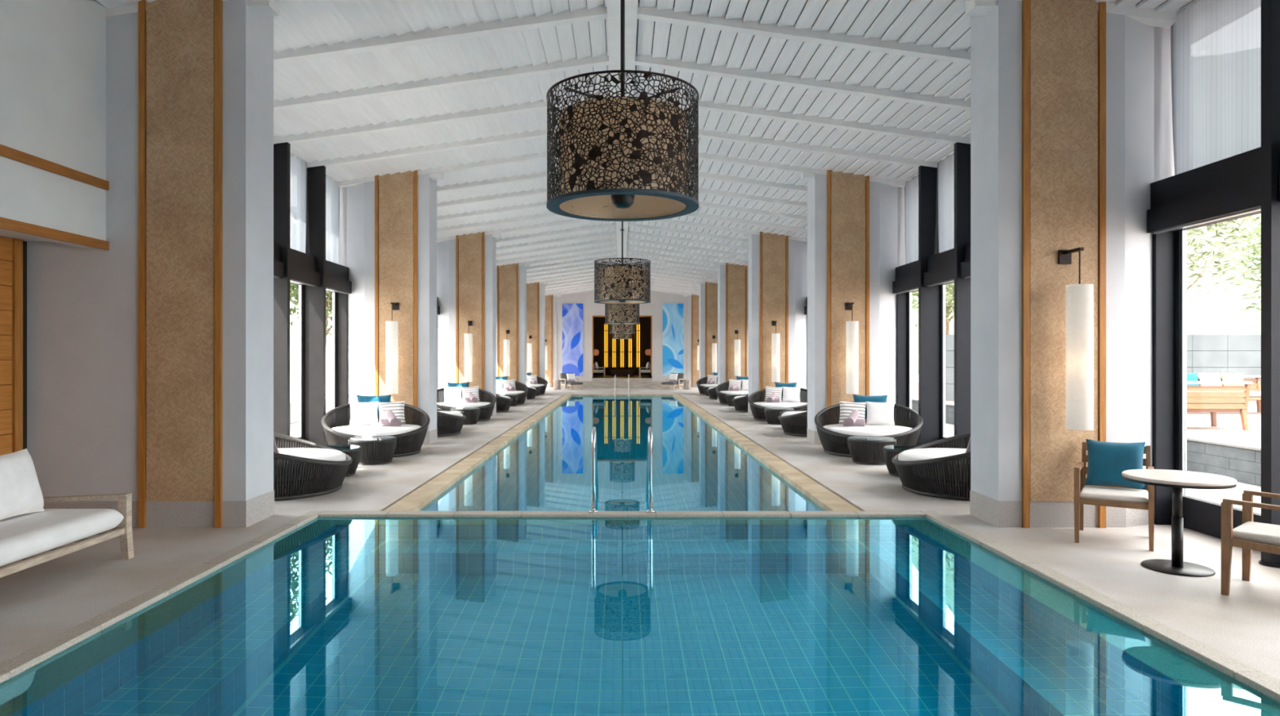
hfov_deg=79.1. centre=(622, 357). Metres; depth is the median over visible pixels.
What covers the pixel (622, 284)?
drum pendant
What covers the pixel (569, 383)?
seat cushion
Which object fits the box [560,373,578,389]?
lounge chair
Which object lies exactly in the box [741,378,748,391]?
pillow
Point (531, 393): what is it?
side table
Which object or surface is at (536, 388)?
wicker side table
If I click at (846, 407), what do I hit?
pillow
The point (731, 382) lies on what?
pillow
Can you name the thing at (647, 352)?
floor lamp
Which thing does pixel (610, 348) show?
wall lantern
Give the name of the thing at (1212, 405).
outdoor sofa
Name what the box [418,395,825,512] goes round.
pool water
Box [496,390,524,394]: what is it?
seat cushion
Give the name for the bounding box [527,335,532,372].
wall sconce
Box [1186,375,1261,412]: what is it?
outdoor sofa
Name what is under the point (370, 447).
wicker side table
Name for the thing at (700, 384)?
seat cushion
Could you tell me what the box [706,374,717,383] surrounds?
pillow
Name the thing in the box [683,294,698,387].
pillar
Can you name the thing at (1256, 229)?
tree
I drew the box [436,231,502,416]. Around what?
pillar
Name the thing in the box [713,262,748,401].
pillar
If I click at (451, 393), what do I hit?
pillow
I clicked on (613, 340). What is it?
column
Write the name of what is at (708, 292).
pillar
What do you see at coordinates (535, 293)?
pillar
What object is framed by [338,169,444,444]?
pillar
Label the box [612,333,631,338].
drum pendant
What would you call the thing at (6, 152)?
trim
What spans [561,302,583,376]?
abstract painting
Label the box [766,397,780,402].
rolled towel
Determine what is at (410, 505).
pool coping
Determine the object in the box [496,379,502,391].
pillow
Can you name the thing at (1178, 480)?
cafe table
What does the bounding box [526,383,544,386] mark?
seat cushion
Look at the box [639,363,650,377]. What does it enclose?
lounge sofa
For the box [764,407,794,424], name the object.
wicker side table
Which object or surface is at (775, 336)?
wall sconce
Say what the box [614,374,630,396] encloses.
pool handrail
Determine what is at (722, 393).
seat cushion
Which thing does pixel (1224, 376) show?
pillow
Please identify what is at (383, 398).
pillow
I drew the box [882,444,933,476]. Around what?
wicker side table
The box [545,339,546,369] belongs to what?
wall sconce
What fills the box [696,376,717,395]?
daybed
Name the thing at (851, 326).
wall sconce
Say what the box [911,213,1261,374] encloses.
sky
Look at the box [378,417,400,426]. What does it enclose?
rolled towel
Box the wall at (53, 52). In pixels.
[0,0,106,248]
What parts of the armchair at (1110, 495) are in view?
leg, armrest, leg, post, rail, post, leg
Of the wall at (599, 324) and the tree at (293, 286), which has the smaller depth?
the tree at (293, 286)
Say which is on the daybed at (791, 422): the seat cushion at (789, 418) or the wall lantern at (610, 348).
the seat cushion at (789, 418)
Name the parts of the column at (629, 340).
gold rail, gold rail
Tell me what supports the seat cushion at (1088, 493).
on the armchair at (1110, 495)
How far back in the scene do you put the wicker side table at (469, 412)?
19.16 m
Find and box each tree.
[290,283,329,327]
[290,288,332,347]
[911,284,954,334]
[915,283,954,319]
[1186,215,1261,301]
[1211,215,1261,318]
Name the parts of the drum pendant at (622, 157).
stem, lamp shade, spider frame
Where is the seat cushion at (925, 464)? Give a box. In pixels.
[897,448,968,481]
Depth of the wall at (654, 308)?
43.55 m
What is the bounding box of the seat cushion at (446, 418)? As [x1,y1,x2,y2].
[436,411,462,425]
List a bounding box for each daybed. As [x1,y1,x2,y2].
[273,431,352,500]
[321,401,430,457]
[436,387,496,421]
[436,407,466,436]
[496,381,528,404]
[496,394,512,412]
[526,376,547,395]
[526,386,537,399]
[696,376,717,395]
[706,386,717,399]
[715,381,748,404]
[731,394,748,412]
[747,387,807,421]
[777,407,807,436]
[813,401,923,457]
[891,431,970,500]
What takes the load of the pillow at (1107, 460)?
on the armchair at (1110, 495)
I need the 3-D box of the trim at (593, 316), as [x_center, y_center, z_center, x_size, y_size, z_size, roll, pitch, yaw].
[0.000,-0.750,43.700,3.360,3.260,0.340,0,0,0]
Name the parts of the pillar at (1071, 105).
panel trim, skirting, woven panel, panel trim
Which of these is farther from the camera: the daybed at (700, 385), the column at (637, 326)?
the column at (637, 326)
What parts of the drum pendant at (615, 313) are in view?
lamp shade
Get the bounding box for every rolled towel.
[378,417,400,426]
[384,408,398,425]
[463,397,478,402]
[504,386,515,391]
[506,382,514,390]
[706,381,715,384]
[728,386,739,391]
[729,382,737,390]
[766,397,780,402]
[768,391,777,401]
[843,417,865,426]
[846,408,859,425]
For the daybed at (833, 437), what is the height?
0.858 m
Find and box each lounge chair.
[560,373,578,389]
[665,373,684,389]
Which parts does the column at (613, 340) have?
gold rail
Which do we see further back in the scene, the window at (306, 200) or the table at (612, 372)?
the table at (612, 372)
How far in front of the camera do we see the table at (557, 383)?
40.43 m
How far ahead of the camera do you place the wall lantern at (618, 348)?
50.94 m
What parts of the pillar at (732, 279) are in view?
panel trim, woven panel, panel trim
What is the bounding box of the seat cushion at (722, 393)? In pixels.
[720,390,748,395]
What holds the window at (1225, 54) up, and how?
on the floor at (40, 602)
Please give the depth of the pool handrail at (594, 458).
8.29 m
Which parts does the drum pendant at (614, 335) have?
lamp shade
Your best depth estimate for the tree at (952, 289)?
27.81 m
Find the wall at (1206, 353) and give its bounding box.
[946,334,1261,400]
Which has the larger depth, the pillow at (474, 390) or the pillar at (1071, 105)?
the pillow at (474, 390)
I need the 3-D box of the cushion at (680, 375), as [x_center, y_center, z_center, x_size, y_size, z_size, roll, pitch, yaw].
[2.941,1.067,41.798,0.800,0.510,0.191,0,0,22]
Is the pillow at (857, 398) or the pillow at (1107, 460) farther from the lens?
the pillow at (857, 398)
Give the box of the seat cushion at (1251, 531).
[1232,521,1279,546]
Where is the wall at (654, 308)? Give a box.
[556,289,687,386]
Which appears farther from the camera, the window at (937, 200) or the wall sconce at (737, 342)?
the wall sconce at (737, 342)
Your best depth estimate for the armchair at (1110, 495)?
6.91 m
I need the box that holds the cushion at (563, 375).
[560,373,573,382]
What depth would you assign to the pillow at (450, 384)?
21.08 m
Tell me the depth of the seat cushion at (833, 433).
12.90 m
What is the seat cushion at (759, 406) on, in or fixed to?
on the daybed at (757, 406)
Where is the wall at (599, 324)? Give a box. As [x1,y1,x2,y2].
[593,316,651,374]
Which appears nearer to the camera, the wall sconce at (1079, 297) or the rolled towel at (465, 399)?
the wall sconce at (1079, 297)
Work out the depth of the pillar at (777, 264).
21.93 m
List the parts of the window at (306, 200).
rail, blind rail, blind rail, frame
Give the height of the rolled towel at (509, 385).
0.262 m
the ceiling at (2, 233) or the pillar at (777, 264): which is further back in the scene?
the pillar at (777, 264)
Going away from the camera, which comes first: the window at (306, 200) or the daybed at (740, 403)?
the window at (306, 200)
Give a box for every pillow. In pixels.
[0,448,44,519]
[273,435,279,459]
[349,400,378,426]
[356,394,391,418]
[377,400,405,424]
[443,386,462,402]
[447,382,469,398]
[462,386,479,401]
[496,376,507,387]
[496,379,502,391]
[502,378,515,391]
[526,374,537,383]
[566,373,575,381]
[668,373,678,381]
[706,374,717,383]
[728,378,742,391]
[736,376,748,387]
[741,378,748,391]
[764,386,782,401]
[774,382,796,398]
[782,386,800,402]
[838,400,866,424]
[853,394,887,418]
[865,401,894,426]
[964,436,970,453]
[1084,439,1145,489]
[1186,372,1199,386]
[1197,372,1222,386]
[1220,372,1244,386]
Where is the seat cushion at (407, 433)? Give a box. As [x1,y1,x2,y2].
[332,423,421,444]
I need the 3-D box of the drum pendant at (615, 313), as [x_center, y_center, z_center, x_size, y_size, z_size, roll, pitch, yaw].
[0.004,-2.530,24.100,1.078,2.931,1.078,0,0,0]
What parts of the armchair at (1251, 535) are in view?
leg, leg, armrest, rail, armrest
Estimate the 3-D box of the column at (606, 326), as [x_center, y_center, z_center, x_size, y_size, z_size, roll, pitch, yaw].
[-1.062,-0.790,51.056,0.270,2.880,0.266,0,0,44]
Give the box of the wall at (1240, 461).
[911,397,1261,486]
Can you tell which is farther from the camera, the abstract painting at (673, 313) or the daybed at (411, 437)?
the abstract painting at (673, 313)
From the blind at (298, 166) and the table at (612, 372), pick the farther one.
the table at (612, 372)
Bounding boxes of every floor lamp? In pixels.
[593,349,599,377]
[644,349,651,377]
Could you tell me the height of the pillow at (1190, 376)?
0.417 m
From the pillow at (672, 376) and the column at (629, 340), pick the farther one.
the column at (629, 340)
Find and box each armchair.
[1074,441,1154,551]
[1221,489,1279,595]
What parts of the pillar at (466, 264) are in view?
panel trim, woven panel, panel trim, skirting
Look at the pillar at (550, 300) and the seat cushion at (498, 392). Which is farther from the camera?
the pillar at (550, 300)
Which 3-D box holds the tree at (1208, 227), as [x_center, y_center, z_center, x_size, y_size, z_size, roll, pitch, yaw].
[18.734,-2.604,27.150,5.724,8.658,6.486,0,0,0]
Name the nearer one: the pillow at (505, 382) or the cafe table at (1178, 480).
the cafe table at (1178, 480)
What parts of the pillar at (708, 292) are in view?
panel trim, woven panel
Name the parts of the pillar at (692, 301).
panel trim, skirting, woven panel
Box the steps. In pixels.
[565,377,678,387]
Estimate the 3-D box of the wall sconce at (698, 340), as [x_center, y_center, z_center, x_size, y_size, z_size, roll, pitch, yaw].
[4.295,-0.190,43.294,0.224,1.720,0.367,0,0,0]
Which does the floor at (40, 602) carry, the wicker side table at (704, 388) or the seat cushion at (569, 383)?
the wicker side table at (704, 388)
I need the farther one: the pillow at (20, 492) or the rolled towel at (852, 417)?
the rolled towel at (852, 417)
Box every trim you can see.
[0,143,109,190]
[0,217,109,250]
[592,315,652,373]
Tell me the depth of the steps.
42.78 m
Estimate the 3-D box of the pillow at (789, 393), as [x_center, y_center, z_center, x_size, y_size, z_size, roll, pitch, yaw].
[4.561,0.980,20.880,0.490,0.417,0.204,0,0,20]
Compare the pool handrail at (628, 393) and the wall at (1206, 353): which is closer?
the wall at (1206, 353)
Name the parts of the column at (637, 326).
gold rail, gold rail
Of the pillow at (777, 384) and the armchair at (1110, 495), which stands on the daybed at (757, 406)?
the pillow at (777, 384)
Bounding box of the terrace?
[911,381,1261,444]
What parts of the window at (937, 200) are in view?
frame, blind rail, blind rail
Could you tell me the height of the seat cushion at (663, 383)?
0.136 m
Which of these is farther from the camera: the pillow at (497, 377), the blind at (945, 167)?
the pillow at (497, 377)
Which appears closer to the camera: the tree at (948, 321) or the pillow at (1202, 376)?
the pillow at (1202, 376)
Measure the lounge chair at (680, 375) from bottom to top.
0.838 m
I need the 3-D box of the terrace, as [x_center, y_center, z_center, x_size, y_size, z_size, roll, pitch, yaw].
[19.415,1.460,20.500,21.170,0.500,39.000,0,0,0]
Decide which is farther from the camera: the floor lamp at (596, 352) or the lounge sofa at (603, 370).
the floor lamp at (596, 352)
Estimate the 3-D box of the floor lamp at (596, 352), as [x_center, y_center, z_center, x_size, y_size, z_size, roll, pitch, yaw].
[-1.600,0.300,46.600,0.430,1.660,0.430,0,0,0]
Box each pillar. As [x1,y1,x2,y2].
[26,0,279,528]
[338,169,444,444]
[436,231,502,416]
[496,262,531,401]
[526,281,549,392]
[545,294,560,387]
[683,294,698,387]
[695,281,717,392]
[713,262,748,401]
[742,231,807,416]
[800,169,906,444]
[964,0,1174,528]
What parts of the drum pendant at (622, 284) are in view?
stem, spider frame, lamp shade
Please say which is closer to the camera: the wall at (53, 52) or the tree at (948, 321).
the wall at (53, 52)
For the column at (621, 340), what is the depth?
51.05 m
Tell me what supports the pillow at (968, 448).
on the daybed at (947, 463)
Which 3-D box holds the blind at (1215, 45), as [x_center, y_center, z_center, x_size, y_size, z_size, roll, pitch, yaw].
[5.400,-2.530,6.941,0.024,1.641,1.398,0,0,0]
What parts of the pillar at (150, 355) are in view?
panel trim, skirting, woven panel, panel trim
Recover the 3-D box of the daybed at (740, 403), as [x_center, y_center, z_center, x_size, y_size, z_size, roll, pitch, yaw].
[4.273,1.217,23.974,1.779,0.858,1.779,0,0,-29]
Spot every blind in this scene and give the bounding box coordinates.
[290,152,306,253]
[325,174,339,264]
[904,175,918,263]
[937,151,954,253]
[1170,0,1261,175]
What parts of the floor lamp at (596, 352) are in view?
lamp shade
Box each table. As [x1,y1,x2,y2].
[326,444,361,476]
[347,435,396,465]
[449,407,479,424]
[498,394,518,406]
[531,386,540,395]
[553,379,560,389]
[609,369,634,376]
[683,379,690,389]
[703,386,712,395]
[725,394,745,406]
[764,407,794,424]
[847,435,896,465]
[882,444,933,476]
[1121,469,1237,577]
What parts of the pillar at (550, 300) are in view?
woven panel, skirting, panel trim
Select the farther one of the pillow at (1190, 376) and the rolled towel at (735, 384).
the rolled towel at (735, 384)
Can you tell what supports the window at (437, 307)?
on the floor at (40, 602)
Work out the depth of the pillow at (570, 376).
41.43 m
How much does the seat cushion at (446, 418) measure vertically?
0.241 m
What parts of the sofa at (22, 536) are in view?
rail, armrest, rail, leg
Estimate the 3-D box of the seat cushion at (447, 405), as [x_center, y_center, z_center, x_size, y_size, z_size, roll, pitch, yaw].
[-4.250,1.304,20.610,1.570,0.241,1.570,0,0,-20]
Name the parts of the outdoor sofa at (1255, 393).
rail, seat frame, post, leg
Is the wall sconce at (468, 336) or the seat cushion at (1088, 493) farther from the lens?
the wall sconce at (468, 336)
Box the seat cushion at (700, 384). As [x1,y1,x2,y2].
[699,383,717,386]
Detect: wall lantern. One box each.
[608,346,611,356]
[617,347,619,356]
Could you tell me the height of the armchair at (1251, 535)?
0.840 m
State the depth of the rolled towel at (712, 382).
34.98 m
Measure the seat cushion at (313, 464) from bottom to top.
0.241 m
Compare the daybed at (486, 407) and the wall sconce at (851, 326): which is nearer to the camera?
the wall sconce at (851, 326)
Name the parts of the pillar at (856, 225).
skirting, panel trim, woven panel, panel trim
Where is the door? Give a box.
[0,235,26,455]
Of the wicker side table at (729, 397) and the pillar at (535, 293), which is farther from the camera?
the pillar at (535, 293)
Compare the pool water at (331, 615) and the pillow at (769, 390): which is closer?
the pool water at (331, 615)
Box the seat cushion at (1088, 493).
[1080,484,1148,502]
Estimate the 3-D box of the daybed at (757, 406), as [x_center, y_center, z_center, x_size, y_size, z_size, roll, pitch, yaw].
[4.258,1.217,20.632,1.779,0.858,1.779,0,0,-25]
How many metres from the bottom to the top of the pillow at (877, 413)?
0.417 m
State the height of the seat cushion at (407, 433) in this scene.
0.241 m
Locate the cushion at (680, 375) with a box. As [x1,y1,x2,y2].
[670,373,684,382]
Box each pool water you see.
[0,516,1279,715]
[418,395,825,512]
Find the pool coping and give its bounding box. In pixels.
[0,394,1279,702]
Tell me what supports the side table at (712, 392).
on the floor at (40, 602)
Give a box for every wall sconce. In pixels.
[386,302,399,394]
[464,320,472,382]
[503,329,510,376]
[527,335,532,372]
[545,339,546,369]
[697,339,698,369]
[711,335,716,372]
[734,329,740,376]
[771,320,779,382]
[844,302,858,394]
[1057,247,1093,430]
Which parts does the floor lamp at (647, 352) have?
lamp shade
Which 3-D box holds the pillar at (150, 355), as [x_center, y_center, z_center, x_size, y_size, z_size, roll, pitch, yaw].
[-4.702,-0.990,7.835,2.509,5.280,0.641,0,0,0]
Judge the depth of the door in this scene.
7.35 m
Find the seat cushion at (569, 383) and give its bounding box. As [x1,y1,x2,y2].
[567,382,582,384]
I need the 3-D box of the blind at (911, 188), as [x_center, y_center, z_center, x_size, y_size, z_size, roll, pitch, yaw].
[5.400,-2.530,14.131,0.024,1.641,1.398,0,0,0]
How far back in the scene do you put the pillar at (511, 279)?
29.09 m
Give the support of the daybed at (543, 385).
on the floor at (40, 602)
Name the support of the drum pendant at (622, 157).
hanging from the ceiling at (880, 90)
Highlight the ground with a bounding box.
[290,374,1261,513]
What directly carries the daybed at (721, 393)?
on the floor at (40, 602)
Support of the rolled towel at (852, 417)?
on the daybed at (833, 437)
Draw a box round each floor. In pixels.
[0,386,1279,680]
[592,374,651,377]
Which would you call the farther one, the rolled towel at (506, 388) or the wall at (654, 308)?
the wall at (654, 308)
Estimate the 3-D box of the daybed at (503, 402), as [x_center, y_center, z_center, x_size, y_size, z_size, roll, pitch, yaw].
[-4.273,1.217,23.973,1.779,0.858,1.779,0,0,29]
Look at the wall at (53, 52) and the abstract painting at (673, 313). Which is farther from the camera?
the abstract painting at (673, 313)
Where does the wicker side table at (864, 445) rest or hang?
on the floor at (40, 602)
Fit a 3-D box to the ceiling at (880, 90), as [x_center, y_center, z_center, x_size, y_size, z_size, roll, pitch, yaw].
[0.000,-3.769,24.150,12.000,1.094,54.700,0,0,0]
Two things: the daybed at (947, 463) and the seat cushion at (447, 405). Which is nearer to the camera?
the daybed at (947, 463)
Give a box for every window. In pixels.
[273,142,351,448]
[436,297,439,315]
[804,297,807,315]
[892,142,970,448]
[1146,0,1279,568]
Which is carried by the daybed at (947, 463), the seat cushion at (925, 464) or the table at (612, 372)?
the seat cushion at (925, 464)
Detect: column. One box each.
[604,324,607,368]
[612,338,615,368]
[620,338,623,368]
[628,338,631,368]
[636,324,639,368]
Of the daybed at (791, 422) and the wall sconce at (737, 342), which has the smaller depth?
the daybed at (791, 422)
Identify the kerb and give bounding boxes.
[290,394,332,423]
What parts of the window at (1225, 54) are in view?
frame, blind rail, rail, plate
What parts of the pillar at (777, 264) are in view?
skirting, panel trim, woven panel, panel trim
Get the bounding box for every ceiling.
[0,231,49,241]
[96,0,1198,296]
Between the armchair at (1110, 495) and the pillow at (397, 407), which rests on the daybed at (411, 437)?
the pillow at (397, 407)
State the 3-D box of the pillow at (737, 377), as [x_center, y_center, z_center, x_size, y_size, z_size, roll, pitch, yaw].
[4.460,0.890,28.319,0.600,0.456,0.185,0,0,20]
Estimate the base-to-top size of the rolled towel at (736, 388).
0.139 m
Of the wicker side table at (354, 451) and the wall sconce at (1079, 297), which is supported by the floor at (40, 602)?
the wicker side table at (354, 451)
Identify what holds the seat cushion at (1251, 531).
on the armchair at (1251, 535)
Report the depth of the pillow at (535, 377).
35.34 m
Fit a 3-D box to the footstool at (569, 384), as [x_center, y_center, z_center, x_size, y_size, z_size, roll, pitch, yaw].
[-2.460,1.456,40.550,0.700,0.388,0.540,0,0,-22]
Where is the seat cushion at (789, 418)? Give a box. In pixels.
[781,411,807,426]
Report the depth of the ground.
10.08 m
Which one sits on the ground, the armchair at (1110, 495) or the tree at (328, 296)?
the tree at (328, 296)
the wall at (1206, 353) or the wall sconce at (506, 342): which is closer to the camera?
the wall at (1206, 353)
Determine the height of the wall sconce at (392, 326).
1.720 m
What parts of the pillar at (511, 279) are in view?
panel trim, woven panel, panel trim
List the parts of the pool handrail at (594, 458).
rail, rail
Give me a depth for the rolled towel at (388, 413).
13.36 m
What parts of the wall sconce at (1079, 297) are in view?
arm, lamp shade, rod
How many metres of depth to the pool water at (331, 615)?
4.70 m
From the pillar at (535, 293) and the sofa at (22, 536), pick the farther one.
the pillar at (535, 293)
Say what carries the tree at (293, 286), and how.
on the ground
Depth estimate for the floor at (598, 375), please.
46.63 m
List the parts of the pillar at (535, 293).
woven panel, panel trim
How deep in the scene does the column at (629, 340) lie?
51.05 m
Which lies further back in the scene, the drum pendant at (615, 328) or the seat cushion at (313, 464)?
the drum pendant at (615, 328)
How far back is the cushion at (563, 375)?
41.69 m
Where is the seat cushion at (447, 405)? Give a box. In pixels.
[436,401,490,409]
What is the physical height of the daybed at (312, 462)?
0.858 m
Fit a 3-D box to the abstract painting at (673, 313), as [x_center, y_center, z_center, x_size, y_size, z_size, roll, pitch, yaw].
[2.860,-1.030,43.521,1.220,4.100,0.054,0,0,0]
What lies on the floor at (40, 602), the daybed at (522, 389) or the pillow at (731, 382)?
the daybed at (522, 389)
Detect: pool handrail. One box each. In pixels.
[589,426,655,512]
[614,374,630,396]
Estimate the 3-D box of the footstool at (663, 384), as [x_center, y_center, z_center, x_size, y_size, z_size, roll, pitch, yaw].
[2.460,1.456,40.550,0.700,0.388,0.540,0,0,22]
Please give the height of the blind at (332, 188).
1.641 m
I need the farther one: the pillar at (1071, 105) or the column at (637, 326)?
the column at (637, 326)
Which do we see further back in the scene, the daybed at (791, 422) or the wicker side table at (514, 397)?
the wicker side table at (514, 397)
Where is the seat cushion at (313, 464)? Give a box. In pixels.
[275,448,346,480]
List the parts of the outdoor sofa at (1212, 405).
seat frame, leg, rail, leg, post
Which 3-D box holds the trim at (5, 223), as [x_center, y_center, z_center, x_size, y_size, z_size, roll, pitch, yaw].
[-5.015,-1.093,2.275,0.030,0.085,10.550,0,0,0]
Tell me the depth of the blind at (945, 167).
12.93 m
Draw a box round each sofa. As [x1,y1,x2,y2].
[0,493,133,577]
[592,363,604,377]
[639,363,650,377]
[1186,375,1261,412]
[1186,381,1253,430]
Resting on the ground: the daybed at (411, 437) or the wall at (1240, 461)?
the wall at (1240, 461)
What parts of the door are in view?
corner post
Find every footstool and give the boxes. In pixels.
[567,382,582,389]
[661,382,676,389]
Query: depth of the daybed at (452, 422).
16.32 m
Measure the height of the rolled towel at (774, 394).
0.262 m
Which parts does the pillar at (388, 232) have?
panel trim, woven panel, panel trim, skirting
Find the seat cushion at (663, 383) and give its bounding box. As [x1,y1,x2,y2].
[661,382,676,384]
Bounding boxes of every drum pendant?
[546,0,698,221]
[594,221,650,304]
[604,229,639,324]
[609,324,634,333]
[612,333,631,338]
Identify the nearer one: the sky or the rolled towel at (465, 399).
the rolled towel at (465, 399)
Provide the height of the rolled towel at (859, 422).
0.139 m
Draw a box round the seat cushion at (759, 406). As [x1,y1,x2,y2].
[754,401,807,412]
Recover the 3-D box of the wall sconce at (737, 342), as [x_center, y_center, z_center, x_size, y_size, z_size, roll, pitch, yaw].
[4.295,-0.190,28.915,0.224,1.720,0.367,0,0,0]
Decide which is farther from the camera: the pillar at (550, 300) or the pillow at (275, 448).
the pillar at (550, 300)
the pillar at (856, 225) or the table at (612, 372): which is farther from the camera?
the table at (612, 372)
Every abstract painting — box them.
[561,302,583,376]
[662,302,684,376]
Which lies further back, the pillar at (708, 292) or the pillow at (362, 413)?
the pillar at (708, 292)
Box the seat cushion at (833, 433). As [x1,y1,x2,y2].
[822,423,911,444]
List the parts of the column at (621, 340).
gold rail, gold rail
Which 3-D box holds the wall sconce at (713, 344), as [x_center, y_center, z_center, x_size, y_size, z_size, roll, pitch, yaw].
[4.295,-0.190,36.105,0.224,1.720,0.367,0,0,0]
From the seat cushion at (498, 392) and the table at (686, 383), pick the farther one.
the table at (686, 383)
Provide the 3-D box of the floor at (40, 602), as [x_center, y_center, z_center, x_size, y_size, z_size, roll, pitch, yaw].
[0.000,1.800,20.275,11.800,0.300,46.550,0,0,0]
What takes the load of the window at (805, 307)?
on the floor at (40, 602)

